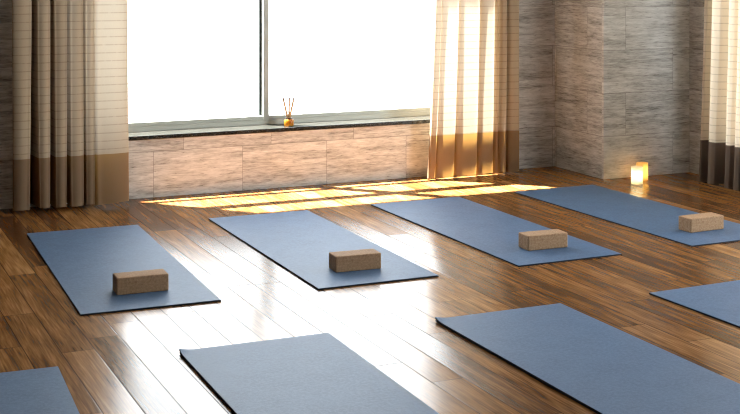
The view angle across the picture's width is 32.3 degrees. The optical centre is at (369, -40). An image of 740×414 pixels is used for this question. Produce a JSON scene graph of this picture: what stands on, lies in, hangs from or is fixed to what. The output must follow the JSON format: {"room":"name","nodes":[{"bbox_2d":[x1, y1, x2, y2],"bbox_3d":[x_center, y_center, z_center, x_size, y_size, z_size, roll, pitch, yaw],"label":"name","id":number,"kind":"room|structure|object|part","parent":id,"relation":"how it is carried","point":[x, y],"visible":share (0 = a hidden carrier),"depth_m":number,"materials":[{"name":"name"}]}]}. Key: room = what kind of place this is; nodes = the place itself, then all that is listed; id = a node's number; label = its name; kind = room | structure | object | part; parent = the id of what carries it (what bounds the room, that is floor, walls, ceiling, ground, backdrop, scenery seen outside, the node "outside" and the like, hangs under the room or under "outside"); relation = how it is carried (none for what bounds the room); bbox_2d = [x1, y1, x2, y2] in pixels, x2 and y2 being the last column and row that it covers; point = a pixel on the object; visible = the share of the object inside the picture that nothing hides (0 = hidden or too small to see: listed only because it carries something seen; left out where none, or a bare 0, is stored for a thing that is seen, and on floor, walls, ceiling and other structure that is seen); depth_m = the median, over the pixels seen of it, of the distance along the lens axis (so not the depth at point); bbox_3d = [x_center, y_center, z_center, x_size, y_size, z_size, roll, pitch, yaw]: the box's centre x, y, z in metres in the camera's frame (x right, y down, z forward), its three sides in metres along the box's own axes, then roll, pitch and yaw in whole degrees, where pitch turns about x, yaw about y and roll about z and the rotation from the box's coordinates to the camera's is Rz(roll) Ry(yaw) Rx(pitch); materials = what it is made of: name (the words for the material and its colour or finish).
{"room":"exercise studio","nodes":[
{"label":"exercise studio","id":0,"kind":"room"},
{"bbox_2d":[0,0,554,208],"bbox_3d":[-1.745,-0.700,8.075,7.263,4.400,0.295,0,0,-24],"label":"wall","id":1,"kind":"structure","parent":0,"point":[238,162],"depth_m":8.51,"materials":[{"name":"stone"}]},
{"bbox_2d":[128,0,430,132],"bbox_3d":[-0.635,-0.763,8.675,2.860,3.734,0.108,0,0,-24],"label":"window","id":2,"kind":"structure","parent":1,"relation":"attached to","point":[263,117],"depth_m":8.60,"materials":[{"name":"grey metal"}]},
{"bbox_3d":[-0.636,-0.763,8.677,2.860,3.734,0.104,0,0,-24],"label":"frame","id":3,"kind":"part","parent":2,"relation":"part of","materials":[{"name":"grey metal"}]},
{"bbox_2d":[282,97,294,126],"bbox_3d":[-0.544,1.008,8.534,0.071,0.192,0.069,0,0,17],"label":"reed diffuser","id":4,"kind":"object","parent":1,"relation":"on","point":[288,121],"visible":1,"depth_m":8.52,"materials":[{"name":"orange glass"}]},
{"bbox_2d":[284,119,293,126],"bbox_3d":[-0.541,1.077,8.531,0.065,0.055,0.065,0,0,-24],"label":"bottle","id":5,"kind":"object","parent":4,"relation":"attached to","point":[287,122],"depth_m":8.50,"materials":[{"name":"orange glass"}]},
{"bbox_2d":[0,166,739,413],"bbox_3d":[0.789,1.560,3.343,7.990,0.120,11.045,0,0,-24],"label":"floor","id":6,"kind":"structure","parent":0,"point":[127,362],"depth_m":5.71,"materials":[{"name":"brown wood"}]},
{"bbox_2d":[0,366,79,413],"bbox_3d":[-1.117,1.496,3.788,0.611,0.008,1.731,0,0,-21],"label":"yoga mat","id":7,"kind":"object","parent":6,"relation":"on","point":[40,390],"visible":1,"depth_m":4.41,"materials":[{"name":"blue rubber"}]},
{"bbox_2d":[27,225,220,315],"bbox_3d":[-1.266,1.496,6.311,0.611,0.008,1.731,0,0,-22],"label":"yoga mat","id":8,"kind":"object","parent":6,"relation":"on","point":[84,262],"visible":0.91,"depth_m":6.22,"materials":[{"name":"blue rubber"}]},
{"bbox_2d":[113,269,167,294],"bbox_3d":[-1.037,1.453,5.786,0.234,0.077,0.106,0,0,-22],"label":"block","id":9,"kind":"object","parent":8,"relation":"on","point":[144,281],"visible":1,"depth_m":5.75,"materials":[{"name":"brown wood"}]},
{"bbox_2d":[179,333,438,413],"bbox_3d":[-0.104,1.490,4.201,0.611,0.020,1.731,0,0,-23],"label":"yoga mat","id":10,"kind":"object","parent":6,"relation":"on","point":[316,373],"visible":1,"depth_m":4.54,"materials":[{"name":"blue rubber"}]},
{"bbox_2d":[209,210,438,289],"bbox_3d":[-0.304,1.496,6.732,0.611,0.008,1.731,0,0,-24],"label":"yoga mat","id":11,"kind":"object","parent":6,"relation":"on","point":[300,242],"visible":0.94,"depth_m":6.67,"materials":[{"name":"blue rubber"}]},
{"bbox_2d":[329,249,380,272],"bbox_3d":[-0.073,1.453,6.199,0.234,0.077,0.106,0,0,-21],"label":"block","id":12,"kind":"object","parent":11,"relation":"on","point":[363,259],"visible":1,"depth_m":6.16,"materials":[{"name":"brown wood"}]},
{"bbox_2d":[371,197,621,266],"bbox_3d":[0.643,1.496,7.170,0.611,0.008,1.731,0,0,-25],"label":"yoga mat","id":13,"kind":"object","parent":6,"relation":"on","point":[490,231],"visible":0.96,"depth_m":7.09,"materials":[{"name":"blue rubber"}]},
{"bbox_2d":[519,229,566,250],"bbox_3d":[0.900,1.453,6.657,0.234,0.077,0.106,0,0,-22],"label":"block","id":14,"kind":"object","parent":13,"relation":"on","point":[552,238],"visible":1,"depth_m":6.62,"materials":[{"name":"brown wood"}]},
{"bbox_2d":[435,303,739,413],"bbox_3d":[0.901,1.490,4.644,0.611,0.020,1.731,0,0,-24],"label":"yoga mat","id":15,"kind":"object","parent":6,"relation":"on","point":[604,368],"visible":1,"depth_m":4.72,"materials":[{"name":"blue rubber"}]},
{"bbox_2d":[514,185,739,246],"bbox_3d":[1.583,1.496,7.606,0.611,0.008,1.731,0,0,-26],"label":"yoga mat","id":16,"kind":"object","parent":6,"relation":"on","point":[658,219],"visible":0.94,"depth_m":7.60,"materials":[{"name":"blue rubber"}]},
{"bbox_2d":[679,212,723,232],"bbox_3d":[1.837,1.453,7.099,0.234,0.077,0.106,0,0,-27],"label":"block","id":17,"kind":"object","parent":16,"relation":"on","point":[700,222],"visible":1,"depth_m":7.06,"materials":[{"name":"brown wood"}]},
{"bbox_2d":[631,166,642,184],"bbox_3d":[1.792,1.442,8.593,0.077,0.116,0.077,0,0,-24],"label":"pillar candle","id":18,"kind":"object","parent":6,"relation":"on","point":[636,171],"visible":1,"depth_m":8.56,"materials":[{"name":"beige wax"}]},
{"bbox_2d":[636,162,647,180],"bbox_3d":[1.863,1.442,8.757,0.079,0.116,0.079,0,0,-24],"label":"pillar candle","id":19,"kind":"object","parent":6,"relation":"on","point":[644,165],"visible":0.58,"depth_m":8.72,"materials":[{"name":"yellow wax"}]},
{"bbox_2d":[649,280,739,327],"bbox_3d":[1.905,1.496,5.099,0.611,0.008,1.731,0,0,-26],"label":"yoga mat","id":20,"kind":"object","parent":6,"relation":"on","point":[719,301],"visible":1,"depth_m":5.63,"materials":[{"name":"blue rubber"}]},
{"bbox_2d":[555,0,601,178],"bbox_3d":[1.478,-0.700,9.057,0.020,4.400,0.595,0,0,-24],"label":"wall","id":21,"kind":"structure","parent":0,"point":[578,23],"depth_m":9.03,"materials":[{"name":"stone"}]},
{"bbox_2d":[602,0,688,178],"bbox_3d":[1.926,-0.700,8.922,0.727,4.400,0.020,0,0,-24],"label":"wall","id":22,"kind":"structure","parent":0,"point":[645,43],"depth_m":8.91,"materials":[{"name":"stone"}]},
{"bbox_2d":[689,0,704,173],"bbox_3d":[4.398,-0.700,4.635,0.250,4.400,10.430,0,0,-24],"label":"wall","id":23,"kind":"structure","parent":0,"point":[696,7],"depth_m":9.00,"materials":[{"name":"stone"}]},
{"bbox_3d":[-0.537,-2.880,8.359,3.900,0.040,0.040,0,0,-24],"label":"trim","id":24,"kind":"structure","parent":0,"visible":0},
{"bbox_2d":[12,0,128,210],"bbox_3d":[-1.826,-0.689,7.775,0.702,4.343,0.200,0,0,-24],"label":"curtain","id":25,"kind":"object","parent":24,"relation":"hanging from","point":[70,57],"visible":1,"depth_m":7.71,"materials":[{"name":"beige fabric"}]},
{"bbox_2d":[427,0,518,177],"bbox_3d":[0.720,-0.684,8.902,0.726,4.353,0.059,0,0,-24],"label":"curtain","id":26,"kind":"object","parent":24,"relation":"hanging from","point":[474,114],"visible":1,"depth_m":8.88,"materials":[{"name":"beige fabric"}]},
{"bbox_3d":[2.569,-2.880,8.017,0.040,0.040,1.700,0,0,-24],"label":"trim","id":27,"kind":"structure","parent":0,"visible":0},
{"bbox_2d":[699,0,739,190],"bbox_3d":[2.562,-0.681,8.054,0.136,4.359,1.394,0,0,-24],"label":"curtain","id":28,"kind":"object","parent":27,"relation":"hanging from","point":[719,163],"visible":1,"depth_m":8.49,"materials":[{"name":"brown fabric"}]}
]}

